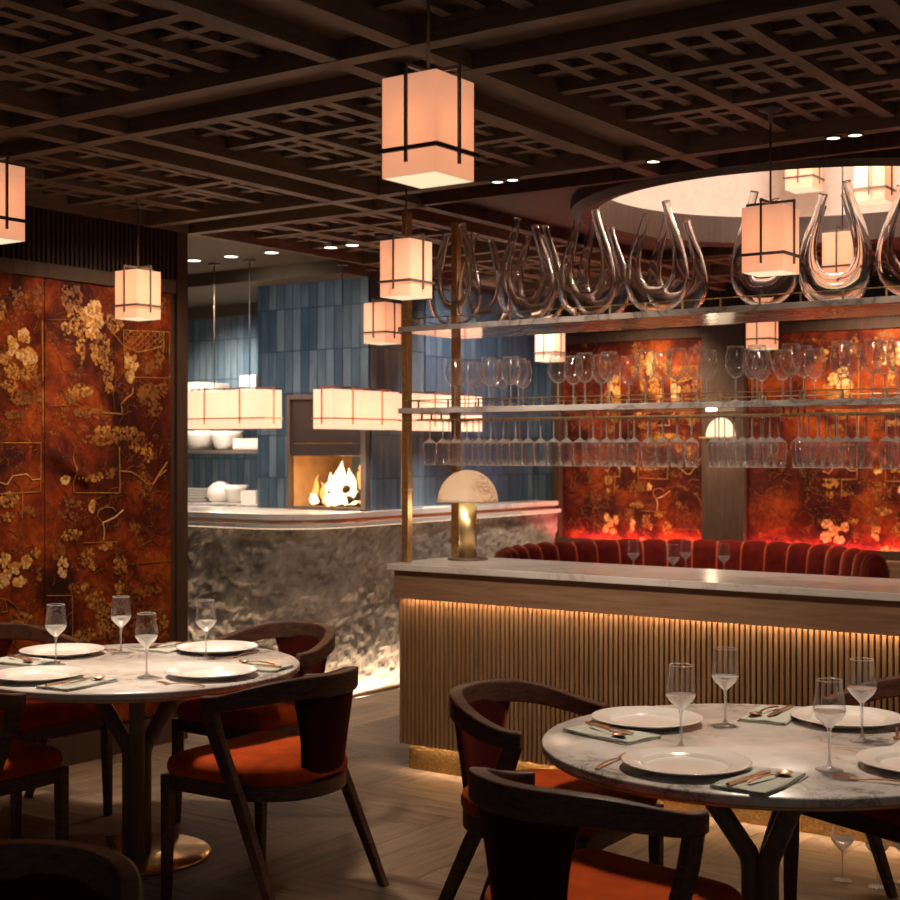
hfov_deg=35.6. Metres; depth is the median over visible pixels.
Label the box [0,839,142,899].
dining chair
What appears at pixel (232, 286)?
ceiling
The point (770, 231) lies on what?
pendant lantern
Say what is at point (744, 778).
knife
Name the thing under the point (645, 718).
dinner plate
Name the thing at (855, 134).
recessed light
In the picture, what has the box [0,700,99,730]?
seat cushion
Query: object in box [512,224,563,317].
decanter
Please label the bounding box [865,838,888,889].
glass
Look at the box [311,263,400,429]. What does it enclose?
lantern
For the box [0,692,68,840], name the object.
dining chair
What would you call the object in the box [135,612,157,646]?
bowl
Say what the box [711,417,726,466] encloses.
glass
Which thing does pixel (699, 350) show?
wine glass
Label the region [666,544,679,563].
glass
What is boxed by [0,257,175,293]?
trim
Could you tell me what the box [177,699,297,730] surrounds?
seat cushion
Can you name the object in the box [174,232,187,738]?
trim
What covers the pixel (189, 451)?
wall shelf
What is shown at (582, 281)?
decanter
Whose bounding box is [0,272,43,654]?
decorative wall panel
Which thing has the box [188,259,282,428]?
lantern
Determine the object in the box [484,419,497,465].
glass
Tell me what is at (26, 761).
seat cushion
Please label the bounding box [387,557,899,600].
countertop
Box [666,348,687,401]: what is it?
wine glass
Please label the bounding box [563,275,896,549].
wall
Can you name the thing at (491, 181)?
recessed light
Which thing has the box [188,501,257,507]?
countertop
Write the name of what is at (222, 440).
serving bowl
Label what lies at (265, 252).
recessed light
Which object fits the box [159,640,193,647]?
knife
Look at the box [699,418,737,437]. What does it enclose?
wall light
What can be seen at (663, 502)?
tapestry
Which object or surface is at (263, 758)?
seat cushion
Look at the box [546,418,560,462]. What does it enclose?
glass
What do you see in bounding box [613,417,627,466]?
glass
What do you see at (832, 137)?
recessed light
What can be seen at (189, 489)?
dinner plate
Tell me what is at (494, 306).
decanter
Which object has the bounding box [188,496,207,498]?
dinner plate
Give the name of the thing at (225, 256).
recessed light
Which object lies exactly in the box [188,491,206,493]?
dinner plate
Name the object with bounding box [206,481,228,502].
covered dish
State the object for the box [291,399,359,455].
hood
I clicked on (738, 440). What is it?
glass
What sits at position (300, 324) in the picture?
wall
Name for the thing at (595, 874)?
seat cushion
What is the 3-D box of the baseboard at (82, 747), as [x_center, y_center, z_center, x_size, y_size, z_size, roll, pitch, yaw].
[-3.366,1.525,5.061,0.020,0.150,6.430,0,0,35]
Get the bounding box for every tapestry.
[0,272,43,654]
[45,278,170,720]
[563,341,621,539]
[622,328,701,540]
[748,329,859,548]
[861,327,899,550]
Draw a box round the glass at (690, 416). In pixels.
[684,416,698,460]
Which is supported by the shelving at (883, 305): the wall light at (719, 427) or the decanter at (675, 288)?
the decanter at (675, 288)
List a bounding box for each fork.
[153,681,204,686]
[224,651,258,657]
[595,753,624,768]
[832,775,899,781]
[893,727,899,740]
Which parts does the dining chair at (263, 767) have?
leg, leg, seat frame, leg, rail, leg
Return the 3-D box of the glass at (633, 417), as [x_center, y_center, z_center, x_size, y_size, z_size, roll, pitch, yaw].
[0.839,-0.040,6.371,0.069,0.232,0.069,0,0,17]
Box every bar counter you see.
[188,500,560,698]
[394,570,899,847]
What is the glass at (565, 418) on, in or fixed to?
hanging from the shelving at (883, 305)
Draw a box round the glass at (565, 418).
[559,418,573,462]
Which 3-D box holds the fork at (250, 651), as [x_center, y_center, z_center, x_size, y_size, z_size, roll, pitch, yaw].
[-0.857,0.843,5.777,0.023,0.009,0.209,0,0,29]
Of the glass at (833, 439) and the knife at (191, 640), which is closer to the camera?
the glass at (833, 439)
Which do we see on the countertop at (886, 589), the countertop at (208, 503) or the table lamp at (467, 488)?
the table lamp at (467, 488)
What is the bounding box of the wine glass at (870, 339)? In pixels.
[861,339,884,397]
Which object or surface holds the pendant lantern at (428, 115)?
hanging from the ceiling at (258, 123)
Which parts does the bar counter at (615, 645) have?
slatted panel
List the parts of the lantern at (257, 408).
rod, lamp shade, frame, rod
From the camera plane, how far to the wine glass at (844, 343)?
5.94 m
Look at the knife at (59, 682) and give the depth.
5.00 m
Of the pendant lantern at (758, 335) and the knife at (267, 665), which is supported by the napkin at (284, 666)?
the knife at (267, 665)
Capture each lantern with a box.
[0,55,28,244]
[112,196,162,320]
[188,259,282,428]
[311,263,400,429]
[362,234,401,344]
[377,0,478,188]
[377,185,434,300]
[399,283,483,431]
[534,333,566,362]
[738,104,801,276]
[744,277,779,349]
[783,168,824,193]
[820,167,852,272]
[853,166,895,205]
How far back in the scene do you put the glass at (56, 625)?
5.52 m
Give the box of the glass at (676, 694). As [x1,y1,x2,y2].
[666,663,695,745]
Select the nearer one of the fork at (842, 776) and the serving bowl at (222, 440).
the fork at (842, 776)
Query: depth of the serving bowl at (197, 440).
11.04 m
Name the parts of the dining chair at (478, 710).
leg, rail, seat frame, leg, leg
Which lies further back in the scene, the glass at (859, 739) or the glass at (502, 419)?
the glass at (502, 419)
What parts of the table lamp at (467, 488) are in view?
lamp shade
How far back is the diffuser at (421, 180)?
3.30 m
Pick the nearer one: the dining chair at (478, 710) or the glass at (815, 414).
the dining chair at (478, 710)
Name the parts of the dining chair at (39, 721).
leg, leg, rail, seat frame, leg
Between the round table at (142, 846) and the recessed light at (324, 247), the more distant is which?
the recessed light at (324, 247)
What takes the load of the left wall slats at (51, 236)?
attached to the wall at (172, 295)
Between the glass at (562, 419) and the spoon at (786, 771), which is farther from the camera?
the glass at (562, 419)
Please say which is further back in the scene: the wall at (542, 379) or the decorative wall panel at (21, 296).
the wall at (542, 379)
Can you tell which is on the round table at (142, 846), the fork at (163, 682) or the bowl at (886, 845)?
the fork at (163, 682)
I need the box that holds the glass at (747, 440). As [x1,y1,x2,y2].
[744,415,759,467]
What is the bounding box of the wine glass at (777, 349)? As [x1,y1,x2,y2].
[772,349,793,379]
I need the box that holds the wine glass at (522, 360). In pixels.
[514,360,531,387]
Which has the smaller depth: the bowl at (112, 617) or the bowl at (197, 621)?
the bowl at (197, 621)
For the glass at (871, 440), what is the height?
0.232 m
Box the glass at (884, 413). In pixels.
[878,413,894,468]
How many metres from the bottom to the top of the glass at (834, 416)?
0.232 m
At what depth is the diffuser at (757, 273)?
5.04 m
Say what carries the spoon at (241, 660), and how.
on the napkin at (284, 666)
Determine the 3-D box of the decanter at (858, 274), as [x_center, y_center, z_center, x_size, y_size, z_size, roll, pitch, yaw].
[1.618,-0.875,5.880,0.311,0.507,0.120,0,0,28]
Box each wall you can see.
[32,232,173,742]
[188,315,257,489]
[258,277,423,510]
[352,277,533,510]
[534,335,551,500]
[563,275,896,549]
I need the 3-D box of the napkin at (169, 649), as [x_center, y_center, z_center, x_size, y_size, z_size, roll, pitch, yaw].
[-1.200,0.843,5.992,0.157,0.012,0.264,0,0,24]
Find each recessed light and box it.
[188,259,201,261]
[223,255,238,257]
[263,251,279,253]
[323,246,338,248]
[344,244,359,246]
[490,180,504,183]
[505,178,519,181]
[645,159,660,163]
[824,135,841,139]
[846,132,863,137]
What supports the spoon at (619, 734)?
on the napkin at (594, 732)
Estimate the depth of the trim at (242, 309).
11.18 m
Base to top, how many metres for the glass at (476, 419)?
0.232 m
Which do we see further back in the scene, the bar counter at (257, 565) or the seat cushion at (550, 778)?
the bar counter at (257, 565)
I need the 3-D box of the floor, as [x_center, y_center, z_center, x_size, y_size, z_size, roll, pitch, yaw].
[0.353,1.625,5.735,14.999,0.050,13.799,0,0,35]
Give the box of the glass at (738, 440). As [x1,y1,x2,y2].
[726,437,741,467]
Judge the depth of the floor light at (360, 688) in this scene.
9.26 m
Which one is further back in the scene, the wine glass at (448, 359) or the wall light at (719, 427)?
the wall light at (719, 427)
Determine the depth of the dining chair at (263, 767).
4.84 m
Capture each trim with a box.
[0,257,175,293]
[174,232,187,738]
[188,302,257,320]
[552,362,562,536]
[555,537,899,560]
[565,317,899,343]
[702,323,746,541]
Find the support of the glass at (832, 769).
on the round table at (800, 746)
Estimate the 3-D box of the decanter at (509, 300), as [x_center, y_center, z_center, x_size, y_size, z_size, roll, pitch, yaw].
[0.367,-0.875,6.757,0.312,0.507,0.120,0,0,32]
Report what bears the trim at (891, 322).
attached to the wall at (871, 275)
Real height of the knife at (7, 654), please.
0.006 m
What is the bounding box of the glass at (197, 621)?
[195,599,216,659]
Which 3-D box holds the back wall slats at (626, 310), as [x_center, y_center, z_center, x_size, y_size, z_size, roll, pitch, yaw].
[4.214,-1.115,9.064,8.506,0.370,0.016,0,0,35]
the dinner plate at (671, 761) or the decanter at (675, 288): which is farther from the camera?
the decanter at (675, 288)
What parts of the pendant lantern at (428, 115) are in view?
lamp shade, frame, rod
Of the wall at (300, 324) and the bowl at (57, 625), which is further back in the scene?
the wall at (300, 324)
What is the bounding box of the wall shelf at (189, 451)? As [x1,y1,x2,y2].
[188,450,257,453]
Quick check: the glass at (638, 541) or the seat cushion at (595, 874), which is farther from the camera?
the glass at (638, 541)
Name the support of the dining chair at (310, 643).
on the floor
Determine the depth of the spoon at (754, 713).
4.44 m
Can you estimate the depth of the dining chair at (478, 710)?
4.51 m
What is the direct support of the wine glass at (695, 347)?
on the shelving at (883, 305)
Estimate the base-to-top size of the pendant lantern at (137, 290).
0.615 m
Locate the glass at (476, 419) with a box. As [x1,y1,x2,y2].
[472,419,485,465]
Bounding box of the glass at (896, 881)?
[891,841,899,884]
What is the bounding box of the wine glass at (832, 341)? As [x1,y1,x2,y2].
[830,341,852,398]
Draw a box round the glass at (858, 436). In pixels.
[848,436,865,464]
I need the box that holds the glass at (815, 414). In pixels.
[810,414,826,467]
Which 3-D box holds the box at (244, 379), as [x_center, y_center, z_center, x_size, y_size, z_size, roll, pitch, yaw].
[-1.510,-0.497,10.823,0.170,0.155,0.160,0,0,35]
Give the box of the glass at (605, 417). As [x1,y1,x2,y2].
[599,417,612,466]
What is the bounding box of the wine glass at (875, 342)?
[874,342,895,397]
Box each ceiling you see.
[0,0,899,293]
[188,235,531,295]
[188,260,450,307]
[420,130,899,261]
[612,166,899,216]
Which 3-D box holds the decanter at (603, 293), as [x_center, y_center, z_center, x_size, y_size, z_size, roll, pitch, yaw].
[0.641,-0.875,6.564,0.312,0.507,0.120,0,0,37]
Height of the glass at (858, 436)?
0.232 m
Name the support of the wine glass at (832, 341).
on the shelving at (883, 305)
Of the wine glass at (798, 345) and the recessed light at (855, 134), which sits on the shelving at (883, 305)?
the wine glass at (798, 345)
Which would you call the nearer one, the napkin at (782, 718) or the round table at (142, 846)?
the napkin at (782, 718)
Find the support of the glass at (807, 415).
hanging from the shelving at (883, 305)
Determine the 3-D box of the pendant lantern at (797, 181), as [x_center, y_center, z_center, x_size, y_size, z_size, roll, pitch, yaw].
[1.950,-1.825,7.714,0.186,0.790,0.186,0,0,35]
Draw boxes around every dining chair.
[0,622,112,838]
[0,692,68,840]
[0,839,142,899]
[160,666,388,899]
[172,621,334,822]
[438,679,663,899]
[468,767,742,899]
[783,675,899,899]
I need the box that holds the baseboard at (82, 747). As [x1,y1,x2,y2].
[34,714,173,765]
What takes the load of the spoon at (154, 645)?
on the napkin at (169, 649)
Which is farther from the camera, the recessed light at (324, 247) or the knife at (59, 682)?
the recessed light at (324, 247)
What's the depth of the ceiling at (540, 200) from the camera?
6.75 m
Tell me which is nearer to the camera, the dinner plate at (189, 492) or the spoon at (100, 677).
the spoon at (100, 677)
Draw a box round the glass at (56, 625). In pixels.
[45,603,66,665]
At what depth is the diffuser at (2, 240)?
4.43 m
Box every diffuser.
[0,238,22,243]
[121,317,158,320]
[220,428,250,428]
[365,342,394,344]
[383,295,426,299]
[386,172,471,188]
[745,270,795,276]
[750,348,775,349]
[787,187,820,193]
[857,199,891,205]
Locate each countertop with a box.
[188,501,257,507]
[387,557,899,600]
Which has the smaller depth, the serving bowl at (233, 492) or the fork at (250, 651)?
the fork at (250, 651)
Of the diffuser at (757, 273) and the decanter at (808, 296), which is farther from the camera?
the decanter at (808, 296)
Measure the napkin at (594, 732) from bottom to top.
0.012 m
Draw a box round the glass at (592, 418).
[586,418,600,464]
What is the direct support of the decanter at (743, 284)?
on the shelving at (883, 305)
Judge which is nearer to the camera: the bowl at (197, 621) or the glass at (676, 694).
the glass at (676, 694)
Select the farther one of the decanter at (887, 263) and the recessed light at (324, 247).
the recessed light at (324, 247)
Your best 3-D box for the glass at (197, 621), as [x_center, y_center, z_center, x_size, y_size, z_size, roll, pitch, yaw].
[-0.993,0.730,5.694,0.086,0.239,0.086,0,0,35]
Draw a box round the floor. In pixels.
[0,683,899,899]
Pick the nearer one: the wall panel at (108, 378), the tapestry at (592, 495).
the wall panel at (108, 378)
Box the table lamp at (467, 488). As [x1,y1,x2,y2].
[437,470,498,560]
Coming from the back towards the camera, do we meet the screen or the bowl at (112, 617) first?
the screen
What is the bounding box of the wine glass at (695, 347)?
[687,347,707,401]
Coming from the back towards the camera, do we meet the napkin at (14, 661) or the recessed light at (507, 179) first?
the recessed light at (507, 179)
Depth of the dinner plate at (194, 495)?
11.07 m
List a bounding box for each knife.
[7,654,39,659]
[45,676,92,685]
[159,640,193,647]
[240,663,281,667]
[585,721,634,733]
[726,769,770,785]
[767,704,792,715]
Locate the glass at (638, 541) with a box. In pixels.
[627,541,639,560]
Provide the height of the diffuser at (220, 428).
0.003 m
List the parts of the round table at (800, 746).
post, post, post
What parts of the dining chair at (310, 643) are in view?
leg, seat frame, rail, leg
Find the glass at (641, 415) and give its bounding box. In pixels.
[641,415,654,466]
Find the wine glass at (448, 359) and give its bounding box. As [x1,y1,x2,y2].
[445,359,464,406]
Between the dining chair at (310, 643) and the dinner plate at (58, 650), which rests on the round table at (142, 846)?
the dinner plate at (58, 650)
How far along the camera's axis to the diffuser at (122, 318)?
6.89 m
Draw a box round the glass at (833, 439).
[829,412,845,467]
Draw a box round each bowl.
[45,603,66,636]
[110,596,130,626]
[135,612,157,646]
[188,431,213,449]
[195,599,216,631]
[210,431,243,449]
[224,485,248,502]
[666,663,695,709]
[711,647,738,689]
[813,678,845,727]
[831,829,853,850]
[847,657,876,702]
[865,838,888,852]
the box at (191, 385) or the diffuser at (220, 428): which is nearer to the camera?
the diffuser at (220, 428)
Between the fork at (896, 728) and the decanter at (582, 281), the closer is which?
the fork at (896, 728)
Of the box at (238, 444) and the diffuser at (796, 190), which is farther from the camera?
the box at (238, 444)
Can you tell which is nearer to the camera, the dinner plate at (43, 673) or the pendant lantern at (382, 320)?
the dinner plate at (43, 673)
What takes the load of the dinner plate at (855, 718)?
on the round table at (800, 746)
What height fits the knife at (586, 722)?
0.006 m
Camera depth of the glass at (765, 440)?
5.99 m
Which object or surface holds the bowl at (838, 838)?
on the glass at (837, 838)
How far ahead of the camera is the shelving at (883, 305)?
6.52 m
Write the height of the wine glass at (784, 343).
0.240 m
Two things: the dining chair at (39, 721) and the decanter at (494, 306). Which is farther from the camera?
the decanter at (494, 306)
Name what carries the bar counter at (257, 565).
on the floor
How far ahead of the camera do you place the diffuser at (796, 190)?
7.69 m
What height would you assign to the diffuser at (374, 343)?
0.002 m
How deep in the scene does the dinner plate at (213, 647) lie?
5.95 m
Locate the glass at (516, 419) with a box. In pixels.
[509,419,522,465]
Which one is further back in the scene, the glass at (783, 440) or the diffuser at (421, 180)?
the glass at (783, 440)
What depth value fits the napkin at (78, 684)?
5.01 m
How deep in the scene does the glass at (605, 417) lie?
6.44 m
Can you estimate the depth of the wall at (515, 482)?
10.64 m
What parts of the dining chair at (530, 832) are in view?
leg, rail, leg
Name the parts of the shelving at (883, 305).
post, post, gallery rail, gallery rail, glass hanger rail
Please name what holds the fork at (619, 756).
on the round table at (800, 746)
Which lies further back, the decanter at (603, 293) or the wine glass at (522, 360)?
the wine glass at (522, 360)
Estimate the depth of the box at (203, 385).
11.01 m
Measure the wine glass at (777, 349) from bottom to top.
0.240 m
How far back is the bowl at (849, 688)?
4.08 m
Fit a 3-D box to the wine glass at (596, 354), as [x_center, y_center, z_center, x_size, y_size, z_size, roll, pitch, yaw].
[0.718,-0.331,6.633,0.095,0.240,0.095,0,0,-11]
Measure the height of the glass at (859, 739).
0.239 m
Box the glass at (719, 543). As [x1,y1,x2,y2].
[718,543,730,569]
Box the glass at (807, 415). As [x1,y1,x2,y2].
[800,415,816,467]
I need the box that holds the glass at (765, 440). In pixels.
[762,415,777,467]
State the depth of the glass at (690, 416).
6.21 m
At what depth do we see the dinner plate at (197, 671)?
5.31 m
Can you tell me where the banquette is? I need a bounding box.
[494,539,889,577]
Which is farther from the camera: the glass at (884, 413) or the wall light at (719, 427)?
the wall light at (719, 427)
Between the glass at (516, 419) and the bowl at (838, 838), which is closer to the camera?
the bowl at (838, 838)
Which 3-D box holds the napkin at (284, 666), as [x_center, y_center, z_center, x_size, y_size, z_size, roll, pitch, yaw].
[-0.758,0.843,5.456,0.264,0.012,0.157,0,0,21]
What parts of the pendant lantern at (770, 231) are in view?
frame, lamp shade, rod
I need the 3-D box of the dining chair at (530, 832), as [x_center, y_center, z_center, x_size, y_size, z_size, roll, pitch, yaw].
[0.345,1.188,3.458,0.605,0.823,0.621,0,0,-44]
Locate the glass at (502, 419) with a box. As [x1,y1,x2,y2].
[496,419,508,465]
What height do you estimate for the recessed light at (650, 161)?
0.006 m
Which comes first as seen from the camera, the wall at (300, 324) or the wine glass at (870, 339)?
the wine glass at (870, 339)
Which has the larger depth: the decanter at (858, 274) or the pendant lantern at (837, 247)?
the pendant lantern at (837, 247)
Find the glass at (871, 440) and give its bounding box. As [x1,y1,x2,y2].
[857,414,874,462]
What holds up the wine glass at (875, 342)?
on the shelving at (883, 305)
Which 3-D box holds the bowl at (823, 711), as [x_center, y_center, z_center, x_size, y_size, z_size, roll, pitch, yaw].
[1.008,0.674,3.720,0.086,0.128,0.086,0,0,35]
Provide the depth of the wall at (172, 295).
7.70 m
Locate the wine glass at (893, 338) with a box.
[886,338,899,397]
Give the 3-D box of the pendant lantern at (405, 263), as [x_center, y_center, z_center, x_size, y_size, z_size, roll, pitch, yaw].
[-0.184,-0.949,5.858,0.186,0.623,0.186,0,0,35]
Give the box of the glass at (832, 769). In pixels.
[813,678,845,772]
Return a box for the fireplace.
[286,395,401,510]
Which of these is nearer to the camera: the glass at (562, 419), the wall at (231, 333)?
the glass at (562, 419)
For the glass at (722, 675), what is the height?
0.239 m
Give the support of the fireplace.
in the wall at (300, 324)
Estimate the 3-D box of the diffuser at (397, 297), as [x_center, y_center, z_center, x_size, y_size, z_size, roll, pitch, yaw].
[-0.184,-0.639,5.858,0.152,0.002,0.152,0,0,35]
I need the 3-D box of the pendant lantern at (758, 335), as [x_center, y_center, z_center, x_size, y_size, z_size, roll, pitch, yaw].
[2.009,-0.959,9.008,0.186,0.622,0.186,0,0,35]
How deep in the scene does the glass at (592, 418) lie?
6.49 m
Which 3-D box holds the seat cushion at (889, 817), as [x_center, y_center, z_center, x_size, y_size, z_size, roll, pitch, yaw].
[1.494,1.113,4.604,0.556,0.094,0.535,0,0,-32]
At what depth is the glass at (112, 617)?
5.82 m
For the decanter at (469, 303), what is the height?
0.507 m
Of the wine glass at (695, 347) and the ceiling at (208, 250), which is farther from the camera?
the ceiling at (208, 250)
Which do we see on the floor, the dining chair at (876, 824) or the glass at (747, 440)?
the dining chair at (876, 824)
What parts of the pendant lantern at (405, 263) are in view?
lamp shade, rod, frame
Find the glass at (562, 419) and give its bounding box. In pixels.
[558,419,571,465]
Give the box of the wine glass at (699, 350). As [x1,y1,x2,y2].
[697,350,715,401]
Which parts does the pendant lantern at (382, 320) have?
frame, lamp shade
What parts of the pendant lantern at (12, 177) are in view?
lamp shade, frame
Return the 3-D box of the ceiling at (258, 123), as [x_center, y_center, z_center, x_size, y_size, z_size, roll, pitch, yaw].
[1.117,-1.288,4.620,7.870,0.225,10.850,0,0,35]
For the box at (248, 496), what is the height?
0.100 m
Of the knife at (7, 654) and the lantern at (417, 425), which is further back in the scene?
the lantern at (417, 425)
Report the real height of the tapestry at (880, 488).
2.376 m
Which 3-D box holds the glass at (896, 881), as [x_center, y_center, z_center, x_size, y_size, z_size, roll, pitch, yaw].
[1.672,1.480,5.177,0.086,0.239,0.086,0,0,35]
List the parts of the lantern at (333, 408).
rod, lamp shade, frame, rod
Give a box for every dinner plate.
[0,665,85,683]
[19,643,104,657]
[164,663,256,680]
[176,640,257,654]
[188,488,207,490]
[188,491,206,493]
[188,493,206,496]
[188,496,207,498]
[188,499,209,501]
[591,706,702,730]
[621,746,751,777]
[790,705,899,729]
[856,746,899,773]
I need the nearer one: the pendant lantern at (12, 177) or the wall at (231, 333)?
the pendant lantern at (12, 177)
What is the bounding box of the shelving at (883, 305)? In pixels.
[398,212,899,561]
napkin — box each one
[0,656,60,666]
[36,676,118,691]
[136,642,179,653]
[231,661,292,672]
[562,722,660,744]
[710,766,807,796]
[737,705,795,725]
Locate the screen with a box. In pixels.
[886,561,899,578]
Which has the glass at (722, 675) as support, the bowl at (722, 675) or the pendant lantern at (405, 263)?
the bowl at (722, 675)
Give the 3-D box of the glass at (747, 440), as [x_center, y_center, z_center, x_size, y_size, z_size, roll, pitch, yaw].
[1.304,-0.040,6.045,0.069,0.232,0.069,0,0,17]
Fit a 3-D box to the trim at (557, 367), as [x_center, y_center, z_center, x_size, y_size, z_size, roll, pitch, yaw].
[0.875,0.325,11.370,0.080,2.550,0.070,0,0,35]
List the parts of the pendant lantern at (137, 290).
frame, lamp shade, rod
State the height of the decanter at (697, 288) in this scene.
0.507 m
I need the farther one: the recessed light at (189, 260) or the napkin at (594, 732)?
the recessed light at (189, 260)
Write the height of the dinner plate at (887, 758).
0.024 m
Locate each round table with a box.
[0,643,299,876]
[541,703,899,899]
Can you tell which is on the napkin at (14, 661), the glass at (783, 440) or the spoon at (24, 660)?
the spoon at (24, 660)
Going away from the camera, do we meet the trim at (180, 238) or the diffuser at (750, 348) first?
the trim at (180, 238)
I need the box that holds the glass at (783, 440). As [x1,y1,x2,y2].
[771,415,786,467]
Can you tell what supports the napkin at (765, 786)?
on the round table at (800, 746)
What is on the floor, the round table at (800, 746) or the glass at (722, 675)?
the round table at (800, 746)
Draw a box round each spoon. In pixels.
[8,656,33,661]
[61,676,105,683]
[147,641,179,646]
[238,659,274,664]
[589,725,626,736]
[746,769,792,782]
[749,706,779,715]
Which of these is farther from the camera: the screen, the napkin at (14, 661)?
the screen
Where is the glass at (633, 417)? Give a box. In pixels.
[628,417,640,466]
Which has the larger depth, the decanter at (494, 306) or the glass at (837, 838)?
the decanter at (494, 306)
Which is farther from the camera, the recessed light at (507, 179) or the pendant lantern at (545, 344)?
the pendant lantern at (545, 344)
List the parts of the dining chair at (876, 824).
leg, seat frame, rail, leg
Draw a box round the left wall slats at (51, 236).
[0,206,172,279]
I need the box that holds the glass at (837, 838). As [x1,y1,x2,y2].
[831,829,853,882]
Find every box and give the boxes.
[188,382,210,391]
[201,383,228,390]
[233,438,257,449]
[240,375,257,389]
[241,490,257,503]
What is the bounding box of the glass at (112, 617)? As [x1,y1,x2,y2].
[110,596,130,654]
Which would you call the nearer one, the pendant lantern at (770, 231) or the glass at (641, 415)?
the pendant lantern at (770, 231)
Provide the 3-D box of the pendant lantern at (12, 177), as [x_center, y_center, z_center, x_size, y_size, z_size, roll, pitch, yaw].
[-1.458,-0.961,4.426,0.186,0.598,0.186,0,0,35]
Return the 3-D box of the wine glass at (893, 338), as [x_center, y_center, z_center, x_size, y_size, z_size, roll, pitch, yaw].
[1.819,-0.331,5.684,0.095,0.240,0.095,0,0,-8]
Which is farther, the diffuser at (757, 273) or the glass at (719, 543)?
the glass at (719, 543)
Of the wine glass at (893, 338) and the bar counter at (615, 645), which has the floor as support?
the bar counter at (615, 645)
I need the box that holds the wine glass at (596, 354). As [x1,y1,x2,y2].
[592,354,611,403]
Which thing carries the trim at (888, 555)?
attached to the wall at (871, 275)
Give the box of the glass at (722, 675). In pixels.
[711,647,738,727]
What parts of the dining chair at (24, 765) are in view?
leg, rail, seat frame, leg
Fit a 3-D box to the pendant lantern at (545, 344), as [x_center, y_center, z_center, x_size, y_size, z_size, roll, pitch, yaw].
[0.716,-0.951,10.008,0.186,0.638,0.186,0,0,35]
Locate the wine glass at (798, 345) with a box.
[793,345,815,399]
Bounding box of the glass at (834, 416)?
[827,416,843,467]
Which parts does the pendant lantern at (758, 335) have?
lamp shade, frame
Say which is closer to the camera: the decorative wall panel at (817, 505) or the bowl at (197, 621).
the bowl at (197, 621)
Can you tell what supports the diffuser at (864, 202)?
attached to the pendant lantern at (873, 185)
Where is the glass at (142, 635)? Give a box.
[135,612,157,678]
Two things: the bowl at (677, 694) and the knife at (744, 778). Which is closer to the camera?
the knife at (744, 778)
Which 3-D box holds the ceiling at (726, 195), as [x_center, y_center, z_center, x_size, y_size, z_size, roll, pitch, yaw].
[1.824,-1.750,6.963,2.480,0.980,2.480,0,0,35]
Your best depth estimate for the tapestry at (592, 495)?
11.20 m
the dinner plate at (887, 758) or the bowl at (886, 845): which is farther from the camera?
the bowl at (886, 845)
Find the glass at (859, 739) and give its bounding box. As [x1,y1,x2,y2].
[847,657,876,742]
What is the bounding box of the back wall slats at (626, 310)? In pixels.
[559,274,899,334]
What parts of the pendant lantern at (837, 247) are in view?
frame, lamp shade, rod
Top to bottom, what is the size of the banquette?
0.944 m
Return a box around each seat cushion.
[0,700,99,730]
[0,739,62,780]
[167,731,347,785]
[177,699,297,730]
[461,769,657,838]
[484,848,742,899]
[851,808,899,825]
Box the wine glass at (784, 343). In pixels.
[780,343,801,399]
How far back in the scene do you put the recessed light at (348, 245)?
8.46 m
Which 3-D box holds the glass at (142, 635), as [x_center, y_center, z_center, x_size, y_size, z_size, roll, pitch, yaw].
[-1.135,0.730,5.239,0.086,0.239,0.086,0,0,35]
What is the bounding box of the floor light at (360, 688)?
[352,685,399,698]
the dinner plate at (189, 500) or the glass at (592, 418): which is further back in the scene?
the dinner plate at (189, 500)
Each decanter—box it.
[428,223,481,323]
[455,232,505,322]
[497,217,554,319]
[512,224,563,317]
[557,208,616,315]
[575,220,628,313]
[625,200,688,310]
[646,215,707,309]
[730,190,798,304]
[798,193,869,300]
[799,180,872,299]
[875,185,899,294]
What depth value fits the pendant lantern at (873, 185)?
7.02 m
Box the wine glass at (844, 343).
[839,343,861,398]

